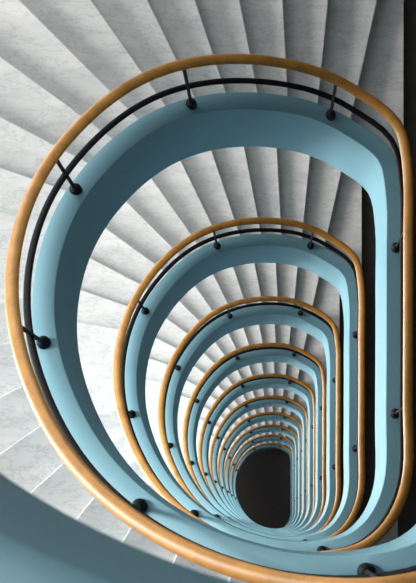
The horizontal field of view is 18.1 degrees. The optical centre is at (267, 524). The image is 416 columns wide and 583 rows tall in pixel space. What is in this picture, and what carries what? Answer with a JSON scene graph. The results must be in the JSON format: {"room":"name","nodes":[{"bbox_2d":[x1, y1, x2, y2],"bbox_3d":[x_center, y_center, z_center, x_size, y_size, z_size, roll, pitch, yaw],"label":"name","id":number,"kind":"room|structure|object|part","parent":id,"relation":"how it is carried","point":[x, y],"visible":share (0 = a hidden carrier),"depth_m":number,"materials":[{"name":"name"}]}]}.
{"room":"spiral stairwell","nodes":[
{"label":"spiral stairwell","id":0,"kind":"room"},
{"bbox_2d":[236,448,290,528],"bbox_3d":[-3.750,-1.950,44.150,12.900,0.300,8.100,0,90,0],"label":"floor","id":1,"kind":"structure","parent":0,"point":[263,482],"depth_m":44.00,"materials":[{"name":"black"}]},
{"bbox_2d":[233,441,294,528],"bbox_3d":[-0.931,-1.139,42.083,3.691,4.746,5.981,0,90,0],"label":"flight","id":2,"kind":"object","parent":1,"relation":"on","point":[251,452],"visible":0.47,"depth_m":42.97,"materials":[{"name":"blue paint"}]},
{"bbox_2d":[233,443,294,501],"bbox_3d":[-0.129,-1.235,41.287,2.029,4.670,2.918,0,90,0],"label":"stair railing","id":3,"kind":"object","parent":2,"relation":"on","point":[264,444],"visible":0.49,"depth_m":42.25,"materials":[{"name":"brown wood"}]},
{"bbox_2d":[337,295,343,511],"bbox_3d":[1.697,-1.035,16.840,1.886,0.280,5.910,0,90,0],"label":"floor","id":4,"kind":"structure","parent":0,"point":[341,306],"depth_m":16.70,"materials":[{"name":"black"}]},
{"bbox_2d":[145,263,356,540],"bbox_3d":[-0.931,-1.139,14.782,3.691,4.744,5.981,0,90,0],"label":"flight","id":5,"kind":"object","parent":4,"relation":"on","point":[228,285],"visible":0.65,"depth_m":15.45,"materials":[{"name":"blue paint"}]},
{"bbox_2d":[158,296,364,540],"bbox_3d":[-0.129,-1.235,13.987,2.029,4.670,2.918,0,90,0],"label":"stair railing","id":6,"kind":"object","parent":5,"relation":"on","point":[359,448],"visible":0.78,"depth_m":14.12,"materials":[{"name":"brown wood"}]},
{"bbox_2d":[355,186,375,519],"bbox_3d":[1.697,-1.035,12.940,1.886,0.280,5.910,0,90,0],"label":"floor","id":7,"kind":"structure","parent":0,"point":[368,224],"depth_m":12.80,"materials":[{"name":"black"}]},
{"bbox_2d":[77,147,399,551],"bbox_3d":[-0.931,-1.139,10.882,3.691,4.744,5.981,0,90,0],"label":"flight","id":8,"kind":"object","parent":7,"relation":"on","point":[197,192],"visible":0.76,"depth_m":11.55,"materials":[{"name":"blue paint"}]},
{"bbox_2d":[113,217,413,551],"bbox_3d":[-0.129,-1.235,10.087,2.029,4.670,2.918,0,90,0],"label":"stair railing","id":9,"kind":"object","parent":8,"relation":"on","point":[405,411],"visible":0.78,"depth_m":9.60,"materials":[{"name":"brown wood"}]},
{"bbox_2d":[397,0,415,537],"bbox_3d":[1.697,-1.035,9.040,1.886,0.280,5.910,0,90,0],"label":"floor","id":10,"kind":"structure","parent":0,"point":[406,519],"depth_m":8.90,"materials":[{"name":"black"}]},
{"bbox_2d":[0,0,415,582],"bbox_3d":[-0.931,-1.139,6.982,3.691,4.744,5.981,0,90,0],"label":"flight","id":11,"kind":"object","parent":10,"relation":"on","point":[59,58],"visible":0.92,"depth_m":7.53,"materials":[{"name":"blue paint"}]},
{"bbox_2d":[5,54,415,582],"bbox_3d":[-0.129,-1.235,6.187,2.029,4.670,2.918,0,90,0],"label":"stair railing","id":12,"kind":"object","parent":11,"relation":"on","point":[36,388],"visible":0.99,"depth_m":5.87,"materials":[{"name":"brown wood"}]},
{"bbox_3d":[1.697,-1.035,20.740,1.886,0.280,5.910,0,90,0],"label":"floor","id":13,"kind":"structure","parent":0,"visible":0},
{"bbox_2d":[178,324,334,535],"bbox_3d":[-0.931,-1.139,18.682,3.691,4.744,5.981,0,90,0],"label":"flight","id":14,"kind":"object","parent":13,"relation":"on","point":[264,333],"visible":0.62,"depth_m":19.35,"materials":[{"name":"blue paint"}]},
{"bbox_2d":[183,343,340,532],"bbox_3d":[-0.129,-1.235,17.887,2.029,4.670,2.918,0,90,0],"label":"stair railing","id":15,"kind":"object","parent":14,"relation":"on","point":[260,346],"visible":0.77,"depth_m":18.26,"materials":[{"name":"brown wood"}]},
{"bbox_3d":[1.697,-1.035,5.140,1.886,0.280,5.910,0,90,0],"label":"floor","id":16,"kind":"structure","parent":0,"visible":0},
{"bbox_2d":[0,473,234,582],"bbox_3d":[-0.931,-1.139,3.082,3.691,4.744,5.981,0,90,0],"label":"flight","id":17,"kind":"object","parent":16,"relation":"on","point":[40,543],"visible":1,"depth_m":1.42,"materials":[{"name":"blue paint"}]},
{"bbox_3d":[1.697,-1.035,24.640,1.886,0.280,5.910,0,90,0],"label":"floor","id":18,"kind":"structure","parent":0,"visible":0},
{"bbox_2d":[196,362,321,533],"bbox_3d":[-0.931,-1.139,22.582,3.691,4.744,5.981,0,90,0],"label":"flight","id":19,"kind":"object","parent":18,"relation":"on","point":[266,367],"visible":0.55,"depth_m":23.32,"materials":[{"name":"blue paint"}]},
{"bbox_2d":[198,373,325,528],"bbox_3d":[-0.129,-1.235,21.787,2.029,4.670,2.918,0,90,0],"label":"stair railing","id":20,"kind":"object","parent":19,"relation":"on","point":[228,390],"visible":0.7,"depth_m":22.35,"materials":[{"name":"brown wood"}]},
{"bbox_3d":[1.697,-1.035,28.540,1.886,0.280,5.910,0,90,0],"label":"floor","id":21,"kind":"structure","parent":0,"visible":0},
{"bbox_2d":[209,388,312,531],"bbox_3d":[-0.931,-1.139,26.482,3.691,4.744,5.981,0,90,0],"label":"flight","id":22,"kind":"object","parent":21,"relation":"on","point":[295,409],"visible":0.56,"depth_m":27.19,"materials":[{"name":"blue paint"}]},
{"bbox_2d":[209,395,315,522],"bbox_3d":[-0.129,-1.235,25.687,2.029,4.670,2.918,0,90,0],"label":"stair railing","id":23,"kind":"object","parent":22,"relation":"on","point":[286,399],"visible":0.56,"depth_m":26.30,"materials":[{"name":"brown wood"}]},
{"bbox_3d":[-0.129,-1.235,25.775,2.003,3.926,2.892,0,90,0],"label":"rail","id":24,"kind":"part","parent":23,"relation":"part of","materials":[{"name":"brown wood"}]},
{"bbox_3d":[1.697,-1.035,32.440,1.886,0.280,5.910,0,90,0],"label":"floor","id":25,"kind":"structure","parent":0,"visible":0},
{"bbox_2d":[218,407,306,530],"bbox_3d":[-0.931,-1.139,30.382,3.691,4.744,5.981,0,90,0],"label":"flight","id":26,"kind":"object","parent":25,"relation":"on","point":[279,418],"visible":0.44,"depth_m":31.05,"materials":[{"name":"blue paint"}]},
{"bbox_2d":[217,412,307,521],"bbox_3d":[-0.129,-1.235,29.587,2.029,4.670,2.918,0,90,0],"label":"stair railing","id":27,"kind":"object","parent":26,"relation":"on","point":[284,415],"visible":0.52,"depth_m":30.39,"materials":[{"name":"brown wood"}]},
{"bbox_3d":[-0.129,-1.235,29.675,2.003,3.926,2.892,0,90,0],"label":"rail","id":28,"kind":"part","parent":27,"relation":"part of","materials":[{"name":"brown wood"}]},
{"bbox_3d":[1.697,-1.035,36.340,1.886,0.280,5.910,0,90,0],"label":"floor","id":29,"kind":"structure","parent":0,"visible":0},
{"bbox_2d":[225,421,301,529],"bbox_3d":[-0.931,-1.139,34.282,3.691,4.744,5.981,0,90,0],"label":"flight","id":30,"kind":"object","parent":29,"relation":"on","point":[292,436],"visible":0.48,"depth_m":34.95,"materials":[{"name":"blue paint"}]},
{"bbox_2d":[224,424,302,516],"bbox_3d":[-0.129,-1.235,33.487,2.029,4.670,2.918,0,90,0],"label":"stair railing","id":31,"kind":"object","parent":30,"relation":"on","point":[268,425],"visible":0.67,"depth_m":34.40,"materials":[{"name":"brown wood"}]},
{"bbox_3d":[-0.129,-1.235,33.575,2.003,3.926,2.892,0,90,0],"label":"rail","id":32,"kind":"part","parent":31,"relation":"part of","materials":[{"name":"brown wood"}]},
{"bbox_3d":[1.697,-1.035,40.240,1.886,0.280,5.910,0,90,0],"label":"floor","id":33,"kind":"structure","parent":0,"visible":0},
{"bbox_2d":[230,432,297,528],"bbox_3d":[-0.931,-1.139,38.182,3.691,4.744,5.981,0,90,0],"label":"flight","id":34,"kind":"object","parent":33,"relation":"on","point":[265,439],"visible":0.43,"depth_m":38.84,"materials":[{"name":"blue paint"}]},
{"bbox_2d":[229,434,298,508],"bbox_3d":[-0.129,-1.235,37.387,2.029,4.670,2.918,0,90,0],"label":"stair railing","id":35,"kind":"object","parent":34,"relation":"on","point":[270,435],"visible":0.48,"depth_m":38.28,"materials":[{"name":"brown wood"}]}
]}

